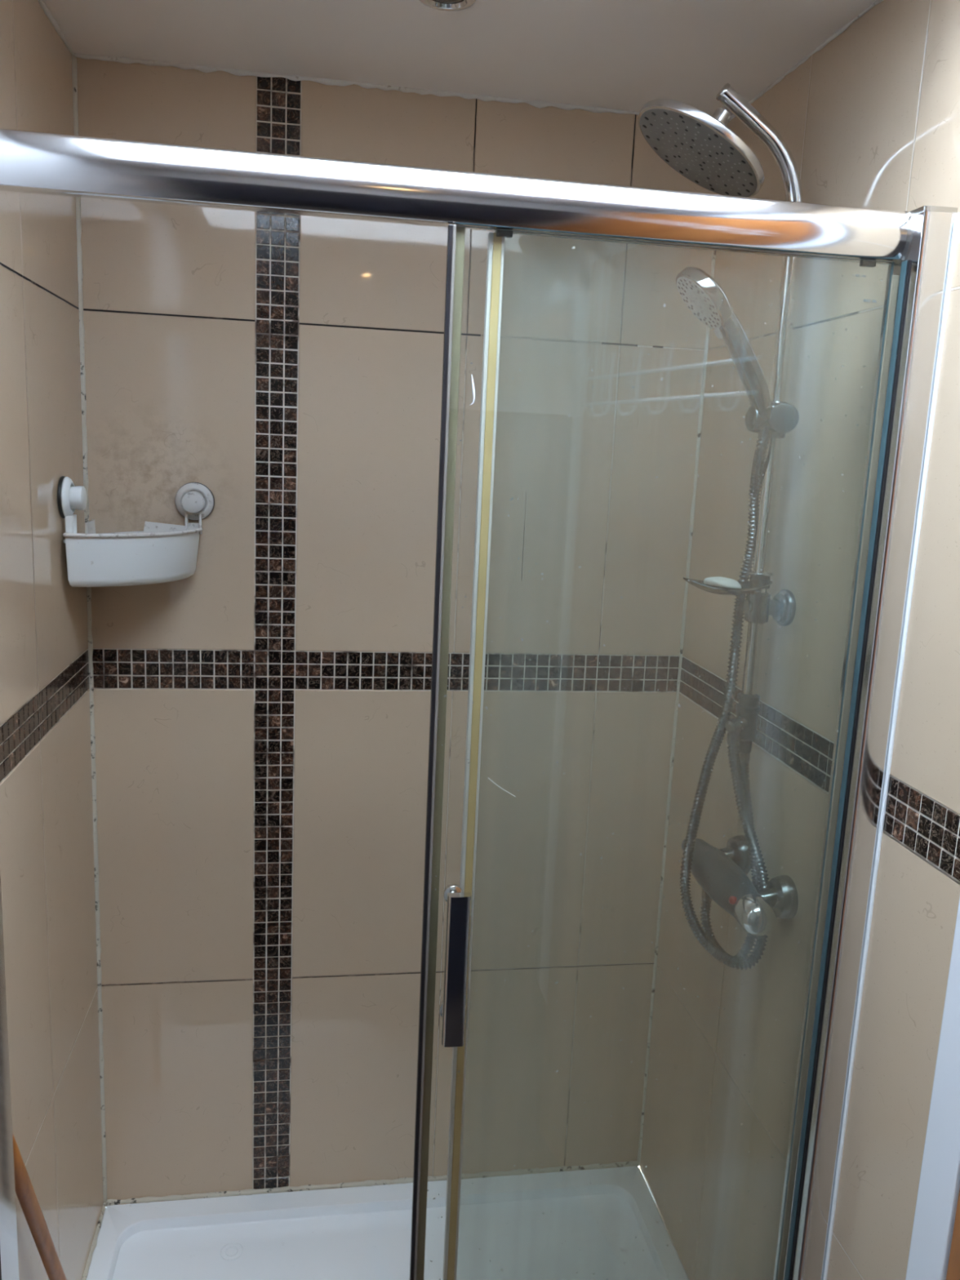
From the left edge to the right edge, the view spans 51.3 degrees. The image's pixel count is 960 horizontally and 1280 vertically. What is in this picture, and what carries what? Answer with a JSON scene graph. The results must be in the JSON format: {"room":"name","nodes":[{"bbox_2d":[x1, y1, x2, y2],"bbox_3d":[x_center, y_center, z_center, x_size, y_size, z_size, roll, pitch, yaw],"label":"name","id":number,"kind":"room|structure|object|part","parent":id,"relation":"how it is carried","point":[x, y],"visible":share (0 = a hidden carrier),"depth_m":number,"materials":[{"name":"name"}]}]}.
{"room":"bathroom","nodes":[
{"label":"bathroom","id":0,"kind":"room"},
{"bbox_2d":[0,0,103,1279],"bbox_3d":[-0.684,0.173,1.470,0.050,2.175,0.765,1,11,-9],"label":"wall","id":1,"kind":"structure","parent":0,"point":[47,872],"depth_m":1.52,"materials":[{"name":"beige tile"}]},
{"bbox_2d":[37,0,74,54],"bbox_3d":[-0.610,-0.893,1.274,0.012,0.012,0.761,1,11,-9],"label":"trim","id":2,"kind":"structure","parent":1,"relation":"attached to","point":[42,3],"depth_m":1.52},
{"bbox_2d":[81,1202,106,1279],"bbox_3d":[-0.708,1.218,1.679,0.014,0.014,0.736,1,11,-9],"label":"trim","id":3,"kind":"structure","parent":1,"relation":"attached to","point":[94,1243],"depth_m":1.93,"materials":[{"name":"plastic"}]},
{"bbox_2d":[76,57,717,1204],"bbox_3d":[-0.163,0.105,1.962,1.138,2.175,0.050,1,11,-9],"label":"wall","id":4,"kind":"structure","parent":0,"point":[262,713],"depth_m":1.92,"materials":[{"name":"beige tile"}]},
{"bbox_2d":[71,54,106,1202],"bbox_3d":[-0.718,0.092,1.842,0.014,2.155,0.014,12,14,42],"label":"trim","id":5,"kind":"structure","parent":4,"relation":"attached to","point":[80,275],"depth_m":1.83,"materials":[{"name":"plastic"}]},
{"bbox_2d":[57,475,214,586],"bbox_3d":[-0.579,-0.180,1.708,0.224,0.193,0.203,1,11,-9],"label":"caddy","id":6,"kind":"object","parent":4,"relation":"attached to","point":[160,553],"visible":1,"depth_m":1.66,"materials":[{"name":"white plastic"}]},
{"bbox_3d":[-0.666,-0.182,1.631,0.021,0.047,0.030,1,11,-9],"label":"hanger arm","id":7,"kind":"part","parent":6,"relation":"part of","materials":[{"name":"white plastic"}]},
{"bbox_2d":[57,475,86,518],"bbox_3d":[-0.661,-0.231,1.623,0.034,0.069,0.069,1,11,-9],"label":"cup","id":8,"kind":"object","parent":6,"relation":"on","point":[70,497],"depth_m":1.61,"materials":[{"name":"white plastic"}]},
{"bbox_3d":[-0.674,-0.180,1.731,0.005,0.054,0.070,1,11,-9],"label":"plate","id":9,"kind":"part","parent":6,"relation":"part of","materials":[{"name":"white plastic"}]},
{"bbox_2d":[65,532,199,586],"bbox_3d":[-0.588,-0.134,1.712,0.190,0.101,0.190,1,11,-9],"label":"basket","id":10,"kind":"object","parent":6,"relation":"on","point":[114,558],"depth_m":1.65,"materials":[{"name":"white plastic"}]},
{"bbox_3d":[-0.564,-0.185,1.793,0.087,0.052,0.005,1,11,-9],"label":"plate","id":11,"kind":"part","parent":6,"relation":"part of","materials":[{"name":"white plastic"}]},
{"bbox_3d":[-0.516,-0.209,1.801,0.028,0.036,0.012,1,11,-9],"label":"hanger arm","id":12,"kind":"part","parent":6,"relation":"part of","materials":[{"name":"white plastic"}]},
{"bbox_2d":[174,482,214,520],"bbox_3d":[-0.513,-0.248,1.793,0.069,0.069,0.034,1,11,-9],"label":"cup","id":13,"kind":"object","parent":6,"relation":"on","point":[195,501],"depth_m":1.79,"materials":[{"name":"white plastic"}]},
{"bbox_2d":[105,1160,639,1206],"bbox_3d":[-0.204,1.157,2.132,1.134,0.016,0.016,1,11,-9],"label":"trim","id":14,"kind":"structure","parent":4,"relation":"attached to","point":[632,1163],"depth_m":2.12,"materials":[{"name":"plastic"}]},
{"bbox_2d":[74,53,727,124],"bbox_3d":[-0.110,-0.957,1.737,1.138,0.018,0.018,1,11,-9],"label":"trim","id":15,"kind":"structure","parent":4,"relation":"attached to","point":[538,104],"depth_m":1.72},
{"bbox_2d":[637,124,726,1163],"bbox_3d":[0.402,0.109,2.028,0.010,2.155,0.010,7,11,21],"label":"trim","id":16,"kind":"structure","parent":4,"relation":"attached to","point":[713,256],"depth_m":2.03,"materials":[{"name":"plastic"}]},
{"bbox_2d":[42,0,875,115],"bbox_3d":[0.553,-0.751,0.624,2.188,0.060,2.550,1,11,-9],"label":"ceiling","id":17,"kind":"structure","parent":0,"point":[621,55],"depth_m":1.53,"materials":[{"name":"paint"}]},
{"bbox_2d":[418,0,476,11],"bbox_3d":[-0.046,-0.884,1.374,0.083,0.006,0.083,1,11,-9],"label":"recessed light","id":18,"kind":"object","parent":17,"relation":"in","point":[441,5],"visible":1,"depth_m":1.40,"materials":[{"name":"silver metal"}]},
{"bbox_2d":[639,0,959,1279],"bbox_3d":[0.506,0.212,1.550,0.050,2.175,1.000,1,11,-9],"label":"wall","id":19,"kind":"structure","parent":0,"point":[870,119],"depth_m":1.48,"materials":[{"name":"beige tile"}]},
{"bbox_2d":[637,83,803,753],"bbox_3d":[0.349,-0.301,1.495,0.292,0.974,0.202,1,11,-9],"label":"shower riser","id":20,"kind":"object","parent":19,"relation":"attached to","point":[699,145],"visible":0.96,"depth_m":1.46,"materials":[{"name":"silver metal"}]},
{"bbox_3d":[0.309,-0.688,1.414,0.169,0.096,0.192,1,11,-9],"label":"spray plate","id":21,"kind":"part","parent":20,"relation":"part of","materials":[{"name":"silver metal"}]},
{"bbox_2d":[703,576,741,588],"bbox_3d":[0.371,-0.086,1.525,0.059,0.023,0.046,1,11,-9],"label":"soap bar","id":22,"kind":"object","parent":20,"relation":"on","point":[718,581],"visible":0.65,"depth_m":1.51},
{"bbox_2d":[675,266,770,411],"bbox_3d":[0.358,-0.424,1.448,0.162,0.211,0.101,1,11,-9],"label":"shower","id":23,"kind":"object","parent":20,"relation":"attached to","point":[703,295],"visible":0.98,"depth_m":1.44,"materials":[{"name":"silver metal"}]},
{"bbox_3d":[0.383,-0.402,1.457,0.108,0.166,0.032,1,11,-9],"label":"handle","id":24,"kind":"part","parent":23,"relation":"part of","materials":[{"name":"silver metal"}]},
{"bbox_2d":[680,426,773,969],"bbox_3d":[0.410,0.093,1.555,0.083,0.838,0.172,-5,13,-34],"label":"shower hose","id":25,"kind":"object","parent":20,"relation":"hanging from","point":[765,434],"visible":0.96,"depth_m":1.58,"materials":[{"name":"metal"}]},
{"bbox_3d":[0.380,-0.086,1.531,0.148,0.035,0.080,1,11,-9],"label":"soap dish","id":26,"kind":"part","parent":20,"relation":"part of","materials":[{"name":"clear plastic"}]},
{"bbox_2d":[724,715,746,734],"bbox_3d":[0.406,0.135,1.578,0.035,0.033,0.027,-5,13,-34],"label":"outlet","id":27,"kind":"object","parent":20,"relation":"attached to","point":[737,725],"depth_m":1.57,"materials":[{"name":"silver metal"}]},
{"bbox_3d":[0.446,-0.325,1.465,0.043,0.043,0.013,4,11,10],"label":"clamp knob","id":28,"kind":"part","parent":20,"relation":"part of","materials":[{"name":"silver metal"}]},
{"bbox_2d":[681,835,798,936],"bbox_3d":[0.413,0.389,1.631,0.101,0.084,0.312,1,11,-9],"label":"shower mixer","id":29,"kind":"object","parent":19,"relation":"attached to","point":[722,873],"visible":0.9,"depth_m":1.55,"materials":[{"name":"metal"}]},
{"bbox_3d":[0.374,0.365,1.766,0.033,0.033,0.029,1,11,-9],"label":"temperature knob","id":30,"kind":"part","parent":29,"relation":"part of","materials":[{"name":"metal"}]},
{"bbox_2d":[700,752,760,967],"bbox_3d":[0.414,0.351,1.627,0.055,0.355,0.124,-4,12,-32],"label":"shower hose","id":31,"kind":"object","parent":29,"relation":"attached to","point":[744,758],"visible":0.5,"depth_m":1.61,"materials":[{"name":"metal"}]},
{"bbox_3d":[0.417,0.417,1.501,0.055,0.055,0.050,1,11,-9],"label":"flow knob","id":32,"kind":"part","parent":29,"relation":"part of","materials":[{"name":"silver metal"}]},
{"bbox_2d":[727,0,884,123],"bbox_3d":[0.529,-0.855,1.345,0.010,0.010,0.996,1,11,-9],"label":"trim","id":33,"kind":"structure","parent":19,"relation":"attached to","point":[844,28],"depth_m":1.49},
{"bbox_2d":[822,213,959,1279],"bbox_3d":[0.514,0.406,1.327,0.007,1.836,0.007,1,11,-9],"label":"trim","id":34,"kind":"structure","parent":19,"relation":"attached to","point":[956,222],"depth_m":1.27,"materials":[{"name":"white plastic"}]},
{"bbox_3d":[0.448,1.557,1.053,2.188,0.050,2.550,1,11,-9],"label":"floor","id":35,"kind":"structure","parent":0,"visible":0},
{"bbox_2d":[85,1166,688,1279],"bbox_3d":[-0.149,1.299,1.774,1.133,0.139,0.762,1,11,-9],"label":"shower tray","id":36,"kind":"object","parent":35,"relation":"on","point":[603,1224],"visible":1,"depth_m":2.02,"materials":[{"name":"white plastic"}]},
{"bbox_2d":[12,1133,66,1279],"bbox_3d":[-0.644,0.936,1.504,0.021,0.634,0.280,2,11,-2],"label":"wooden stick","id":37,"kind":"object","parent":36,"relation":"on","point":[24,1188],"visible":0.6,"depth_m":1.42,"materials":[{"name":"orange wood"}]},
{"bbox_2d":[0,128,957,1279],"bbox_3d":[-0.052,0.388,1.270,1.136,1.844,0.070,1,11,-9],"label":"shower door frame","id":38,"kind":"structure","parent":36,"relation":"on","point":[917,241],"depth_m":1.19,"materials":[{"name":"metal"}]},
{"bbox_3d":[-0.031,-0.492,1.113,1.092,0.055,0.033,1,11,-9],"label":"rail","id":39,"kind":"part","parent":38,"relation":"part of","materials":[{"name":"metal"}]},
{"bbox_2d":[408,224,899,1279],"bbox_3d":[0.197,0.404,1.308,0.546,1.755,0.048,1,11,-9],"label":"door","id":40,"kind":"structure","parent":38,"relation":"attached to","point":[452,1010],"depth_m":1.25,"materials":[{"name":"clear glass"}]},
{"bbox_3d":[-0.042,0.481,1.303,0.025,0.025,0.010,1,11,-9],"label":"handle knob","id":41,"kind":"part","parent":40,"relation":"part of","materials":[{"name":"silver metal"}]},
{"bbox_3d":[-0.034,0.323,1.274,0.025,0.025,0.010,1,11,-9],"label":"handle knob","id":42,"kind":"part","parent":40,"relation":"part of","materials":[{"name":"silver metal"}]},
{"bbox_3d":[-0.030,0.415,1.255,0.029,0.203,0.013,1,11,-9],"label":"handle","id":43,"kind":"part","parent":40,"relation":"part of","materials":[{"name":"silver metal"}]},
{"bbox_3d":[0.222,0.401,1.341,0.494,1.758,0.006,1,11,-9],"label":"fixed glass","id":44,"kind":"part","parent":38,"relation":"part of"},
{"bbox_3d":[0.697,0.501,0.373,0.050,2.295,1.450,1,11,-9],"label":"wall","id":45,"kind":"structure","parent":0,"visible":0},
{"bbox_2d":[905,896,959,1279],"bbox_3d":[0.565,0.484,0.695,0.206,2.200,0.902,1,11,-9],"label":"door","id":46,"kind":"structure","parent":45,"relation":"in","point":[935,1245],"depth_m":1.14,"materials":[{"name":"white paint"}]}
]}

